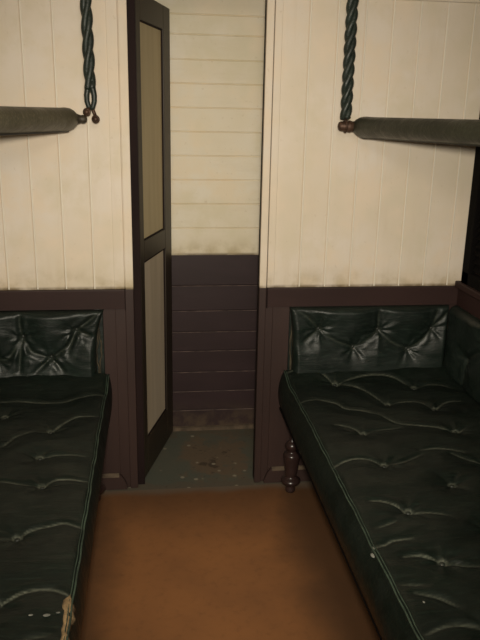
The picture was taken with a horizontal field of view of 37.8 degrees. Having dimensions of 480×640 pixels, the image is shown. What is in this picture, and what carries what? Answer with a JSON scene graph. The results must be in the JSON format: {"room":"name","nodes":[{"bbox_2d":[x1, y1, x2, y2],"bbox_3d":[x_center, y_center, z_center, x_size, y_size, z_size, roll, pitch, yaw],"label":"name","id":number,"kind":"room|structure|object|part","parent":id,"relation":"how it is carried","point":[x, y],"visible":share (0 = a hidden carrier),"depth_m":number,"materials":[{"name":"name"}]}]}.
{"room":"train carriage","nodes":[
{"label":"train carriage","id":0,"kind":"room"},
{"bbox_2d":[155,0,264,426],"bbox_3d":[-0.251,-0.545,3.176,1.800,2.250,0.055,-1,16,-7],"label":"wall","id":1,"kind":"structure","parent":0,"point":[217,46],"depth_m":3.17,"materials":[{"name":"beige paint"}]},
{"bbox_2d":[173,424,253,430],"bbox_3d":[-0.268,0.536,3.458,1.800,0.020,0.014,-1,16,-7],"label":"baseboard","id":2,"kind":"structure","parent":1,"relation":"attached to","point":[232,426],"depth_m":3.47,"materials":[{"name":"wood"}]},
{"bbox_2d":[80,429,379,639],"bbox_3d":[-0.011,1.107,1.656,2.350,0.055,4.050,-1,16,-7],"label":"floor","id":3,"kind":"structure","parent":0,"point":[266,561],"depth_m":2.46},
{"bbox_2d":[0,373,111,639],"bbox_3d":[-0.754,0.724,1.866,0.730,0.531,1.908,-1,16,-7],"label":"upholstered bench","id":4,"kind":"object","parent":3,"relation":"on","point":[54,428],"visible":1,"depth_m":1.94,"materials":[{"name":"green leather"}]},
{"bbox_3d":[-0.578,0.577,2.776,0.082,0.310,0.082,-1,16,-7],"label":"leg","id":5,"kind":"part","parent":4,"relation":"part of","materials":[{"name":"brown wood"}]},
{"bbox_2d":[278,365,479,639],"bbox_3d":[0.639,0.701,2.039,0.745,0.532,1.908,-1,16,-7],"label":"upholstered bench","id":6,"kind":"object","parent":3,"relation":"on","point":[390,458],"visible":0.94,"depth_m":2.06,"materials":[{"name":"green leather"}]},
{"bbox_3d":[0.212,0.564,2.874,0.082,0.310,0.082,-1,16,-7],"label":"leg","id":7,"kind":"part","parent":6,"relation":"part of","materials":[{"name":"brown wood"}]},
{"bbox_3d":[0.640,0.635,2.027,0.744,0.066,1.883,-1,16,-7],"label":"seat frame","id":8,"kind":"part","parent":6,"relation":"part of","materials":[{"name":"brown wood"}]},
{"bbox_2d":[0,0,479,473],"bbox_3d":[-0.159,-0.392,2.661,2.150,2.250,0.046,-1,16,-7],"label":"wall","id":9,"kind":"structure","parent":0,"point":[352,210],"depth_m":2.60,"materials":[{"name":"beige paint"}]},
{"bbox_2d":[0,309,104,377],"bbox_3d":[-0.871,0.110,2.662,0.702,0.294,0.063,-1,16,-7],"label":"cushion","id":10,"kind":"object","parent":9,"relation":"attached to","point":[32,342],"visible":0.81,"depth_m":2.66,"materials":[{"name":"green leather"}]},
{"bbox_2d":[0,289,125,310],"bbox_3d":[-0.834,-0.071,2.638,0.794,0.081,0.016,-1,16,-7],"label":"trim","id":11,"kind":"structure","parent":9,"relation":"attached to","point":[80,299],"depth_m":2.65,"materials":[{"name":"brown paint"}]},
{"bbox_2d":[101,473,127,489],"bbox_3d":[-0.855,0.674,2.856,0.782,0.068,0.016,-1,16,-7],"label":"baseboard","id":12,"kind":"structure","parent":9,"relation":"attached to","point":[112,481],"depth_m":2.89,"materials":[{"name":"brown paint"}]},
{"bbox_2d":[105,0,137,487],"bbox_3d":[-0.443,-0.295,2.648,0.072,2.060,0.056,-1,16,-7],"label":"trim","id":13,"kind":"structure","parent":9,"relation":"attached to","point":[115,10],"depth_m":2.61,"materials":[{"name":"beige paint"}]},
{"bbox_2d":[135,0,172,476],"bbox_3d":[-0.366,-0.306,2.934,0.038,1.907,0.479,4,17,9],"label":"door","id":14,"kind":"structure","parent":9,"relation":"in","point":[152,18],"depth_m":2.91,"materials":[{"name":"paint"}]},
{"bbox_3d":[-0.358,-0.740,2.784,0.014,0.808,0.314,4,17,9],"label":"panel","id":15,"kind":"part","parent":14,"relation":"part of","materials":[{"name":"beige wood"}]},
{"bbox_3d":[-0.375,0.094,3.028,0.014,0.766,0.314,4,17,9],"label":"panel","id":16,"kind":"part","parent":14,"relation":"part of","materials":[{"name":"beige wood"}]},
{"bbox_2d":[127,0,274,483],"bbox_3d":[-0.167,-0.303,2.694,0.548,2.060,0.058,-1,16,-7],"label":"trim","id":17,"kind":"structure","parent":9,"relation":"attached to","point":[131,29],"depth_m":2.65,"materials":[{"name":"paint"}]},
{"bbox_2d":[254,0,283,481],"bbox_3d":[0.105,-0.304,2.716,0.058,2.060,0.055,-1,16,-7],"label":"trim","id":18,"kind":"structure","parent":9,"relation":"attached to","point":[274,9],"depth_m":2.67,"materials":[{"name":"beige paint"}]},
{"bbox_2d":[263,465,310,482],"bbox_3d":[0.496,0.652,3.023,0.795,0.068,0.016,-1,16,-7],"label":"baseboard","id":19,"kind":"structure","parent":9,"relation":"attached to","point":[274,474],"depth_m":2.98,"materials":[{"name":"brown paint"}]},
{"bbox_2d":[266,286,457,307],"bbox_3d":[0.505,-0.093,2.804,0.806,0.081,0.016,-1,16,-7],"label":"trim","id":20,"kind":"structure","parent":9,"relation":"attached to","point":[363,295],"depth_m":2.79,"materials":[{"name":"brown paint"}]},
{"bbox_2d":[287,304,448,373],"bbox_3d":[0.520,0.087,2.834,0.654,0.294,0.062,-1,16,-7],"label":"cushion","id":21,"kind":"object","parent":9,"relation":"attached to","point":[321,339],"visible":0.91,"depth_m":2.81,"materials":[{"name":"green leather"}]},
{"bbox_2d":[411,0,479,2],"bbox_3d":[-0.141,-1.150,2.410,2.150,0.035,0.012,-1,16,-7],"label":"trim","id":22,"kind":"structure","parent":9,"relation":"attached to","point":[459,1],"depth_m":2.52,"materials":[{"name":"beige paint"}]},
{"bbox_3d":[1.137,0.060,1.205,0.050,2.250,3.300,-1,16,-7],"label":"wall","id":23,"kind":"structure","parent":0,"visible":0},
{"bbox_2d":[337,117,479,146],"bbox_3d":[0.761,-0.442,1.685,0.596,0.077,1.893,-1,16,-7],"label":"upper berth","id":24,"kind":"object","parent":23,"relation":"attached to","point":[466,132],"visible":0.97,"depth_m":2.18,"materials":[{"name":"green leather"}]},
{"bbox_2d":[443,305,479,403],"bbox_3d":[0.986,0.347,1.980,0.069,0.294,1.890,-1,16,-7],"label":"cushion","id":25,"kind":"object","parent":23,"relation":"attached to","point":[461,363],"visible":0.97,"depth_m":2.72,"materials":[{"name":"green leather"}]},
{"bbox_2d":[455,114,479,300],"bbox_3d":[0.957,-0.471,2.204,0.045,0.999,1.005,-1,16,-7],"label":"window","id":26,"kind":"structure","parent":23,"relation":"in","point":[469,283],"depth_m":2.69,"materials":[{"name":"brown wood"}]},
{"bbox_3d":[0.947,-0.005,2.341,0.045,0.027,1.005,-1,16,-7],"label":"sill","id":27,"kind":"part","parent":26,"relation":"part of","materials":[{"name":"brown paint"}]},
{"bbox_2d":[471,197,479,274],"bbox_3d":[0.967,-0.489,2.205,0.021,0.861,0.835,-1,16,-7],"label":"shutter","id":28,"kind":"object","parent":26,"relation":"attached to","point":[475,228],"depth_m":2.68,"materials":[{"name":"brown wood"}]},
{"bbox_2d":[457,289,479,318],"bbox_3d":[1.094,0.363,1.277,0.026,0.075,3.278,-1,16,-7],"label":"trim","id":29,"kind":"structure","parent":23,"relation":"attached to","point":[465,301],"depth_m":2.74,"materials":[{"name":"brown paint"}]},
{"bbox_3d":[0.034,-1.103,1.008,2.350,0.050,4.050,-1,16,-7],"label":"ceiling","id":30,"kind":"structure","parent":0,"visible":0},
{"bbox_2d":[80,0,99,122],"bbox_3d":[-0.506,-1.060,2.312,0.057,0.791,0.037,-1,16,-7],"label":"strap","id":31,"kind":"object","parent":30,"relation":"hanging from","point":[85,5],"visible":1,"depth_m":2.35,"materials":[{"name":"fabric"}]},
{"bbox_2d":[340,0,358,132],"bbox_3d":[0.388,-1.067,2.425,0.042,0.812,0.042,12,19,33],"label":"rope","id":32,"kind":"object","parent":30,"relation":"hanging from","point":[351,6],"visible":0.98,"depth_m":2.46,"materials":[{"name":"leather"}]},
{"bbox_3d":[-1.046,0.096,0.935,0.050,2.250,3.300,-1,16,-7],"label":"wall","id":33,"kind":"structure","parent":0,"visible":0},
{"bbox_2d":[0,106,86,135],"bbox_3d":[-0.755,-0.424,1.496,0.688,0.082,1.894,-1,16,-7],"label":"upper berth","id":34,"kind":"object","parent":33,"relation":"attached to","point":[14,120],"visible":1,"depth_m":2.11,"materials":[{"name":"grey leather"}]}
]}

